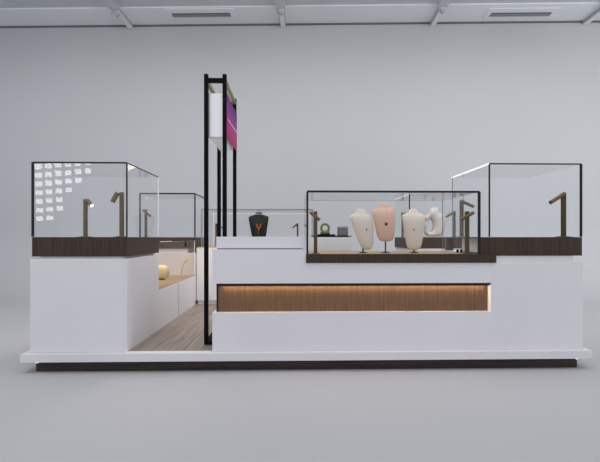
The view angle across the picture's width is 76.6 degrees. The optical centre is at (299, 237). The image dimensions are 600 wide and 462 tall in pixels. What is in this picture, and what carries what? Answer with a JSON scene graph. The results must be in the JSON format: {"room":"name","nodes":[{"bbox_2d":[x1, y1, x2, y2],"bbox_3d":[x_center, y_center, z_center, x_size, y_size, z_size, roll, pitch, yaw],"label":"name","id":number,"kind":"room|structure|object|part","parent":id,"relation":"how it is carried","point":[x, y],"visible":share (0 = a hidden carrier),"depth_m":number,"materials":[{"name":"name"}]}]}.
{"room":"shop","nodes":[
{"label":"shop","id":0,"kind":"room"},
{"bbox_2d":[0,23,599,302],"bbox_3d":[0.143,-2.408,8.649,32.001,7.465,1.700,0,0,1],"label":"wall","id":1,"kind":"structure","parent":0,"point":[387,107],"depth_m":9.50,"materials":[{"name":"paint"}]},
{"bbox_2d":[0,20,599,27],"bbox_3d":[0.157,-5.322,9.483,32.000,0.034,0.042,0,0,1],"label":"trim","id":2,"kind":"structure","parent":1,"relation":"attached to","point":[492,22],"depth_m":9.47,"materials":[{"name":"grey"}]},
{"bbox_2d":[0,301,599,461],"bbox_3d":[0.007,1.325,0.400,32.000,0.001,14.800,0,0,1],"label":"floor","id":3,"kind":"structure","parent":0,"point":[450,414],"depth_m":2.86,"materials":[{"name":"paint"}]},
{"bbox_2d":[20,303,591,371],"bbox_3d":[0.066,1.230,5.678,5.658,0.191,3.850,0,0,-1],"label":"raised platform","id":4,"kind":"object","parent":3,"relation":"on","point":[179,345],"visible":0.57,"depth_m":3.79,"materials":[{"name":"white laminate"}]},
{"bbox_2d":[30,237,158,352],"bbox_3d":[-2.196,0.563,4.203,0.947,1.142,0.900,0,0,-1],"label":"countertop","id":5,"kind":"structure","parent":4,"relation":"on","point":[88,294],"depth_m":3.76,"materials":[{"name":"white laminate"}]},
{"bbox_2d":[80,199,93,236],"bbox_3d":[-2.452,-0.229,4.396,0.138,0.439,0.083,0,0,-1],"label":"spot lamp","id":6,"kind":"object","parent":5,"relation":"on","point":[86,202],"visible":1,"depth_m":4.38,"materials":[{"name":"brown metal"}]},
{"bbox_2d":[31,162,158,236],"bbox_3d":[-2.188,-0.378,4.201,0.934,0.740,0.902,0,0,-1],"label":"glass case","id":7,"kind":"object","parent":5,"relation":"on","point":[32,163],"visible":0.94,"depth_m":3.76,"materials":[{"name":"black"}]},
{"bbox_3d":[-2.636,-0.374,3.749,0.018,0.733,0.018,0,0,-1],"label":"edge trim","id":8,"kind":"part","parent":7,"relation":"part of","materials":[{"name":"black metal"}]},
{"bbox_3d":[-2.177,-0.741,3.759,0.919,0.014,0.014,0,0,-1],"label":"edge trim","id":9,"kind":"part","parent":7,"relation":"part of","materials":[{"name":"black metal"}]},
{"bbox_3d":[-1.718,-0.374,3.769,0.012,0.733,0.012,0,0,-1],"label":"edge trim","id":10,"kind":"part","parent":7,"relation":"part of","materials":[{"name":"black metal"}]},
{"bbox_3d":[-1.727,-0.741,4.213,0.010,0.010,0.888,0,0,-1],"label":"edge trim","id":11,"kind":"part","parent":7,"relation":"part of","materials":[{"name":"black"}]},
{"bbox_3d":[-1.737,-0.374,4.657,0.010,0.733,0.010,0,0,-1],"label":"edge trim","id":12,"kind":"part","parent":7,"relation":"part of","materials":[{"name":"clear glass"}]},
{"bbox_2d":[110,192,125,236],"bbox_3d":[-1.868,-0.240,3.908,0.147,0.461,0.083,0,0,-1],"label":"spot lamp","id":13,"kind":"object","parent":5,"relation":"on","point":[120,194],"visible":0.98,"depth_m":3.89,"materials":[{"name":"brown metal"}]},
{"bbox_2d":[159,275,194,328],"bbox_3d":[-2.224,0.884,5.528,0.949,0.500,1.746,0,0,-1],"label":"countertop","id":14,"kind":"structure","parent":4,"relation":"on","point":[176,294],"depth_m":5.38,"materials":[{"name":"white laminate"}]},
{"bbox_2d":[159,265,169,279],"bbox_3d":[-2.080,0.524,5.706,0.231,0.222,0.176,0,0,-1],"label":"cushion","id":15,"kind":"object","parent":14,"relation":"on","point":[164,272],"visible":0.67,"depth_m":5.64,"materials":[{"name":"yellow fabric"}]},
{"bbox_2d":[159,241,194,274],"bbox_3d":[-2.211,0.344,5.529,0.914,0.581,1.732,0,0,-1],"label":"glass case","id":16,"kind":"object","parent":14,"relation":"on","point":[159,241],"visible":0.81,"depth_m":6.40,"materials":[{"name":"grey"}]},
{"bbox_3d":[-1.777,0.345,6.401,0.008,0.579,0.008,0,0,-1],"label":"edge trim","id":17,"kind":"part","parent":16,"relation":"part of","materials":[{"name":"clear glass"}]},
{"bbox_2d":[179,258,191,277],"bbox_3d":[-1.816,0.478,6.012,0.201,0.312,0.070,0,0,-1],"label":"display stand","id":18,"kind":"object","parent":14,"relation":"on","point":[185,261],"visible":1,"depth_m":6.01,"materials":[{"name":"gold metal"}]},
{"bbox_2d":[154,237,203,303],"bbox_3d":[-2.253,0.565,6.853,0.947,1.138,0.900,0,0,-1],"label":"countertop","id":19,"kind":"structure","parent":4,"relation":"on","point":[173,255],"depth_m":6.41,"materials":[{"name":"white laminate"}]},
{"bbox_2d":[142,209,150,236],"bbox_3d":[-2.626,-0.246,6.545,0.158,0.476,0.117,0,0,-1],"label":"spot lamp","id":20,"kind":"object","parent":19,"relation":"on","point":[146,213],"visible":0.98,"depth_m":6.55,"materials":[{"name":"brown metal"}]},
{"bbox_2d":[139,193,203,236],"bbox_3d":[-2.244,-0.380,6.850,0.939,0.744,0.904,0,0,-1],"label":"glass case","id":21,"kind":"object","parent":19,"relation":"on","point":[194,196],"visible":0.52,"depth_m":6.55,"materials":[{"name":"black"}]},
{"bbox_3d":[-2.694,-0.374,6.399,0.020,0.733,0.020,0,0,-1],"label":"edge trim","id":22,"kind":"part","parent":21,"relation":"part of","materials":[{"name":"black"}]},
{"bbox_3d":[-2.235,-0.741,6.409,0.919,0.022,0.022,0,0,-1],"label":"edge trim","id":23,"kind":"part","parent":21,"relation":"part of","materials":[{"name":"black metal"}]},
{"bbox_3d":[-2.244,-0.741,6.853,0.919,0.001,0.888,0,0,-1],"label":"pane","id":24,"kind":"part","parent":21,"relation":"part of","materials":[{"name":"clear glass"}]},
{"bbox_3d":[-1.775,-0.374,6.419,0.020,0.733,0.020,0,0,-1],"label":"edge trim","id":25,"kind":"part","parent":21,"relation":"part of","materials":[{"name":"black"}]},
{"bbox_2d":[197,246,216,303],"bbox_3d":[-0.780,0.649,6.985,1.983,0.969,1.000,0,0,-1],"label":"countertop","id":26,"kind":"structure","parent":4,"relation":"on","point":[200,250],"depth_m":6.46,"materials":[{"name":"white laminate"}]},
{"bbox_2d":[214,223,221,246],"bbox_3d":[-1.472,-0.045,6.854,0.156,0.420,0.109,0,0,-1],"label":"spot lamp","id":27,"kind":"object","parent":26,"relation":"on","point":[215,223],"visible":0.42,"depth_m":6.85,"materials":[{"name":"brown metal"}]},
{"bbox_2d":[201,209,312,246],"bbox_3d":[-0.737,-0.162,6.983,1.913,0.649,1.002,0,0,-1],"label":"glass case","id":28,"kind":"object","parent":26,"relation":"on","point":[239,211],"visible":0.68,"depth_m":6.96,"materials":[{"name":"grey"}]},
{"bbox_3d":[-1.676,-0.157,6.471,0.014,0.639,0.014,0,0,-1],"label":"edge trim","id":29,"kind":"part","parent":28,"relation":"part of","materials":[{"name":"grey glass"}]},
{"bbox_3d":[-1.698,-0.157,7.459,0.008,0.639,0.008,0,0,-1],"label":"edge trim","id":30,"kind":"part","parent":28,"relation":"part of","materials":[{"name":"clear glass"}]},
{"bbox_3d":[-0.727,-0.476,6.492,1.899,0.020,0.020,0,0,-1],"label":"edge trim","id":31,"kind":"part","parent":28,"relation":"part of","materials":[{"name":"grey glass"}]},
{"bbox_3d":[-0.738,-0.476,6.986,1.899,0.001,0.988,0,0,-1],"label":"pane","id":32,"kind":"part","parent":28,"relation":"part of","materials":[{"name":"clear glass"}]},
{"bbox_3d":[-0.748,-0.476,7.479,1.899,0.008,0.008,0,0,-1],"label":"edge trim","id":33,"kind":"part","parent":28,"relation":"part of","materials":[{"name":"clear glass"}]},
{"bbox_3d":[0.212,-0.157,7.006,0.001,0.639,0.988,0,0,-1],"label":"pane","id":34,"kind":"part","parent":28,"relation":"part of","materials":[{"name":"clear glass"}]},
{"bbox_2d":[248,212,268,236],"bbox_3d":[-0.755,-0.148,6.918,0.372,0.627,0.205,0,0,-1],"label":"bust","id":35,"kind":"object","parent":26,"relation":"on","point":[258,222],"visible":0.88,"depth_m":6.86,"materials":[{"name":"black fabric"}]},
{"bbox_2d":[204,74,236,344],"bbox_3d":[-0.902,-0.299,4.386,0.239,2.857,0.750,0,0,-1],"label":"sign frame","id":36,"kind":"object","parent":4,"relation":"on","point":[220,114],"visible":0.72,"depth_m":4.04,"materials":[{"name":"black metal"}]},
{"bbox_3d":[-0.994,-0.299,4.029,0.040,2.857,0.040,0,0,-1],"label":"post","id":37,"kind":"part","parent":36,"relation":"part of","materials":[{"name":"black metal"}]},
{"bbox_3d":[-1.001,-1.670,4.384,0.040,0.030,0.670,0,0,-1],"label":"rail","id":38,"kind":"part","parent":36,"relation":"part of","materials":[{"name":"yellow"}]},
{"bbox_3d":[-0.896,-1.664,4.031,0.154,0.042,0.040,0,0,-1],"label":"rail","id":39,"kind":"part","parent":36,"relation":"part of","materials":[{"name":"black metal"}]},
{"bbox_3d":[-1.009,-0.299,4.739,0.040,2.857,0.040,0,0,-1],"label":"post","id":40,"kind":"part","parent":36,"relation":"part of","materials":[{"name":"black metal"}]},
{"bbox_3d":[-0.799,-0.299,4.034,0.040,2.857,0.040,0,0,-1],"label":"post","id":41,"kind":"part","parent":36,"relation":"part of","materials":[{"name":"black metal"}]},
{"bbox_3d":[-0.807,-1.670,4.388,0.040,0.030,0.670,0,0,-1],"label":"rail","id":42,"kind":"part","parent":36,"relation":"part of","materials":[{"name":"yellow"}]},
{"bbox_2d":[227,94,236,151],"bbox_3d":[-0.785,-1.305,4.398,0.004,0.470,0.728,0,0,-1],"label":"poster","id":43,"kind":"object","parent":36,"relation":"attached to","point":[231,113],"depth_m":4.34,"materials":[{"name":"purple paper"}]},
{"bbox_3d":[-0.815,-0.299,4.743,0.040,2.857,0.040,0,0,-1],"label":"post","id":44,"kind":"part","parent":36,"relation":"part of","materials":[{"name":"black metal"}]},
{"bbox_2d":[308,237,350,250],"bbox_3d":[0.396,0.563,5.180,0.561,1.134,0.340,0,0,-1],"label":"pedestal","id":45,"kind":"object","parent":4,"relation":"on","point":[323,243],"visible":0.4,"depth_m":5.01,"materials":[{"name":"white laminate"}]},
{"bbox_2d":[311,236,351,236],"bbox_3d":[0.425,-0.014,5.130,0.567,0.020,0.200,0,0,-1],"label":"serving tray","id":46,"kind":"object","parent":45,"relation":"on","point":[311,236],"visible":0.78,"depth_m":5.04,"materials":[{"name":"black metal"}]},
{"bbox_2d":[317,234,334,235],"bbox_3d":[0.354,-0.034,5.129,0.228,0.020,0.140,0,0,-1],"label":"block","id":47,"kind":"object","parent":46,"relation":"on","point":[317,234],"visible":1,"depth_m":5.06,"materials":[{"name":"black metal"}]},
{"bbox_2d":[320,223,329,233],"bbox_3d":[0.338,-0.120,5.129,0.135,0.152,0.060,0,0,-1],"label":"holder","id":48,"kind":"object","parent":47,"relation":"on","point":[327,231],"visible":0.97,"depth_m":5.11,"materials":[{"name":"green"}]},
{"bbox_2d":[337,227,347,235],"bbox_3d":[0.576,-0.086,5.134,0.138,0.125,0.120,0,0,-1],"label":"box","id":49,"kind":"object","parent":46,"relation":"on","point":[341,231],"visible":1,"depth_m":5.08,"materials":[{"name":"grey fabric"}]},
{"bbox_2d":[212,248,495,350],"bbox_3d":[0.542,0.627,4.279,2.850,1.013,0.967,0,0,-1],"label":"countertop","id":50,"kind":"structure","parent":4,"relation":"on","point":[267,299],"depth_m":3.82,"materials":[{"name":"white laminate"}]},
{"bbox_2d":[216,237,305,248],"bbox_3d":[-0.393,0.056,3.967,0.910,0.129,0.250,0,0,-1],"label":"display riser","id":51,"kind":"object","parent":50,"relation":"on","point":[221,242],"visible":0.86,"depth_m":3.84,"materials":[{"name":"white laminate"}]},
{"bbox_2d":[309,211,320,253],"bbox_3d":[0.152,-0.051,3.869,0.117,0.432,0.109,0,0,-1],"label":"spot lamp","id":52,"kind":"object","parent":50,"relation":"on","point":[314,214],"visible":1,"depth_m":3.87,"materials":[{"name":"brown metal"}]},
{"bbox_3d":[0.555,0.604,3.871,2.757,0.290,0.020,0,0,-1],"label":"niche panel","id":53,"kind":"part","parent":50,"relation":"part of","materials":[{"name":"brown wood"}]},
{"bbox_2d":[218,283,489,285],"bbox_3d":[0.554,0.473,3.842,2.741,0.026,0.035,0,0,-1],"label":"light","id":54,"kind":"object","parent":50,"relation":"attached to","point":[219,284],"depth_m":3.82,"materials":[{"name":"orange"}]},
{"bbox_2d":[349,209,372,252],"bbox_3d":[0.652,-0.070,4.039,0.258,0.470,0.118,0,0,-1],"label":"bust","id":55,"kind":"object","parent":50,"relation":"on","point":[361,221],"visible":1,"depth_m":4.00,"materials":[{"name":"beige fabric"}]},
{"bbox_2d":[371,203,394,252],"bbox_3d":[0.888,-0.101,4.044,0.256,0.533,0.140,0,0,-1],"label":"bust","id":56,"kind":"object","parent":50,"relation":"on","point":[383,217],"visible":1,"depth_m":4.00,"materials":[{"name":"fabric"}]},
{"bbox_2d":[304,190,480,253],"bbox_3d":[0.934,-0.154,4.293,1.760,0.634,0.952,0,0,-1],"label":"glass case","id":57,"kind":"object","parent":50,"relation":"on","point":[442,196],"visible":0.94,"depth_m":4.17,"materials":[{"name":"black"}]},
{"bbox_3d":[0.064,-0.149,4.277,0.001,0.624,0.938,0,0,-1],"label":"pane","id":58,"kind":"part","parent":57,"relation":"part of","materials":[{"name":"clear glass"}]},
{"bbox_3d":[0.074,-0.149,3.808,0.019,0.624,0.019,0,0,-1],"label":"edge trim","id":59,"kind":"part","parent":57,"relation":"part of","materials":[{"name":"black"}]},
{"bbox_3d":[0.933,-0.462,4.296,1.740,0.001,0.938,0,0,-1],"label":"pane","id":60,"kind":"part","parent":57,"relation":"part of","materials":[{"name":"clear glass"}]},
{"bbox_3d":[0.944,-0.462,3.828,1.740,0.019,0.019,0,0,-1],"label":"edge trim","id":61,"kind":"part","parent":57,"relation":"part of","materials":[{"name":"black metal"}]},
{"bbox_3d":[1.793,-0.149,4.784,0.007,0.624,0.007,0,0,-1],"label":"edge trim","id":62,"kind":"part","parent":57,"relation":"part of","materials":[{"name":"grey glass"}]},
{"bbox_3d":[1.813,-0.149,3.846,0.021,0.624,0.021,0,0,-1],"label":"edge trim","id":63,"kind":"part","parent":57,"relation":"part of","materials":[{"name":"black"}]},
{"bbox_2d":[402,209,424,252],"bbox_3d":[1.214,-0.071,4.055,0.244,0.471,0.131,0,0,-1],"label":"bust","id":64,"kind":"object","parent":50,"relation":"on","point":[413,221],"visible":0.99,"depth_m":4.01,"materials":[{"name":"beige fabric"}]},
{"bbox_2d":[460,211,474,253],"bbox_3d":[1.703,-0.052,3.902,0.143,0.434,0.111,0,0,-1],"label":"spot lamp","id":65,"kind":"object","parent":50,"relation":"on","point":[467,214],"visible":0.99,"depth_m":3.90,"materials":[{"name":"brown metal"}]},
{"bbox_2d":[395,237,462,251],"bbox_3d":[2.331,0.565,6.952,0.959,1.138,0.900,0,0,-1],"label":"countertop","id":66,"kind":"structure","parent":4,"relation":"on","point":[428,243],"depth_m":6.51,"materials":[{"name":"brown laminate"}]},
{"bbox_2d":[401,212,405,236],"bbox_3d":[1.963,-0.242,7.244,0.096,0.468,0.121,0,0,-1],"label":"spot lamp","id":67,"kind":"object","parent":66,"relation":"on","point":[402,213],"visible":0.82,"depth_m":7.25,"materials":[{"name":"brown metal"}]},
{"bbox_2d":[424,206,444,236],"bbox_3d":[2.403,-0.279,6.796,0.368,0.550,0.155,0,0,-1],"label":"bust","id":68,"kind":"object","parent":66,"relation":"on","point":[433,214],"visible":0.85,"depth_m":6.74,"materials":[{"name":"white ceramic"}]},
{"bbox_2d":[446,211,455,236],"bbox_3d":[2.648,-0.237,6.665,0.225,0.458,0.100,0,0,-9],"label":"spot lamp","id":69,"kind":"object","parent":66,"relation":"on","point":[454,212],"visible":0.89,"depth_m":6.66,"materials":[{"name":"brown metal"}]},
{"bbox_2d":[443,237,582,349],"bbox_3d":[2.333,0.563,4.302,1.069,1.142,0.900,0,0,-1],"label":"countertop","id":70,"kind":"structure","parent":4,"relation":"on","point":[536,284],"depth_m":3.85,"materials":[{"name":"white laminate"}]},
{"bbox_3d":[1.847,0.085,4.711,0.088,0.152,0.060,0,0,-1],"label":"post","id":71,"kind":"part","parent":70,"relation":"part of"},
{"bbox_2d":[457,200,474,236],"bbox_3d":[1.986,-0.230,4.546,0.169,0.444,0.115,0,0,-1],"label":"spot lamp","id":72,"kind":"object","parent":70,"relation":"on","point":[462,202],"visible":0.93,"depth_m":4.54,"materials":[{"name":"brown metal"}]},
{"bbox_3d":[1.905,0.085,4.159,0.011,0.152,0.568,0,0,-1],"label":"panel","id":73,"kind":"part","parent":70,"relation":"part of","materials":[{"name":"white laminate"}]},
{"bbox_2d":[452,163,581,236],"bbox_3d":[2.380,-0.382,4.300,0.960,0.747,0.900,0,0,-1],"label":"glass case","id":74,"kind":"object","parent":70,"relation":"on","point":[488,164],"visible":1,"depth_m":3.86,"materials":[{"name":"black"}]},
{"bbox_3d":[1.899,-0.378,4.737,0.007,0.739,0.007,0,0,-1],"label":"edge trim","id":75,"kind":"part","parent":74,"relation":"part of","materials":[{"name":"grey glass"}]},
{"bbox_3d":[1.909,-0.747,4.293,0.016,0.016,0.888,0,0,-1],"label":"edge trim","id":76,"kind":"part","parent":74,"relation":"part of","materials":[{"name":"clear glass"}]},
{"bbox_3d":[1.918,-0.378,3.849,0.012,0.739,0.012,0,0,-1],"label":"edge trim","id":77,"kind":"part","parent":74,"relation":"part of","materials":[{"name":"black"}]},
{"bbox_3d":[2.390,-0.747,3.859,0.943,0.012,0.012,0,0,-1],"label":"edge trim","id":78,"kind":"part","parent":74,"relation":"part of","materials":[{"name":"black metal"}]},
{"bbox_3d":[2.861,-0.378,3.869,0.017,0.739,0.017,0,0,-1],"label":"edge trim","id":79,"kind":"part","parent":74,"relation":"part of","materials":[{"name":"black"}]},
{"bbox_2d":[549,192,569,236],"bbox_3d":[2.707,-0.242,3.995,0.241,0.467,0.100,0,0,-8],"label":"spot lamp","id":80,"kind":"object","parent":70,"relation":"on","point":[562,196],"visible":1,"depth_m":3.99,"materials":[{"name":"brown metal"}]},
{"bbox_2d":[0,0,599,25],"bbox_3d":[0.130,-5.505,7.849,32.000,0.330,3.301,0,0,1],"label":"ceiling","id":81,"kind":"structure","parent":0,"point":[571,11],"depth_m":8.98,"materials":[{"name":"white paint"}]},
{"bbox_2d":[102,0,132,28],"bbox_3d":[-4.293,-5.265,8.867,0.220,0.210,1.390,0,0,1],"label":"ceiling beam","id":82,"kind":"structure","parent":81,"relation":"attached to","point":[112,5],"depth_m":8.84,"materials":[{"name":"white paint"}]},
{"bbox_2d":[163,8,236,18],"bbox_3d":[-2.362,-5.329,9.049,1.662,0.020,0.380,0,0,1],"label":"ceiling vent","id":83,"kind":"object","parent":81,"relation":"in","point":[198,13],"visible":1,"depth_m":9.05,"materials":[{"name":"grey metal"}]},
{"bbox_2d":[274,0,285,26],"bbox_3d":[-0.454,-5.265,8.804,0.220,0.210,1.390,0,0,1],"label":"ceiling beam","id":84,"kind":"structure","parent":81,"relation":"attached to","point":[279,4],"depth_m":8.77,"materials":[{"name":"white paint"}]},
{"bbox_2d":[430,0,450,25],"bbox_3d":[3.265,-5.265,8.742,0.220,0.210,1.390,0,0,1],"label":"ceiling beam","id":85,"kind":"structure","parent":81,"relation":"attached to","point":[442,4],"depth_m":8.72,"materials":[{"name":"white paint"}]},
{"bbox_2d":[482,7,562,17],"bbox_3d":[5.263,-5.329,9.025,1.688,0.020,0.380,0,0,1],"label":"ceiling vent","id":86,"kind":"object","parent":81,"relation":"in","point":[492,12],"visible":1,"depth_m":9.01,"materials":[{"name":"grey metal"}]},
{"bbox_2d":[582,7,599,24],"bbox_3d":[7.005,-5.265,8.680,0.220,0.210,1.390,0,0,1],"label":"ceiling beam","id":87,"kind":"structure","parent":81,"relation":"attached to","point":[595,14],"depth_m":9.11,"materials":[{"name":"white paint"}]}
]}

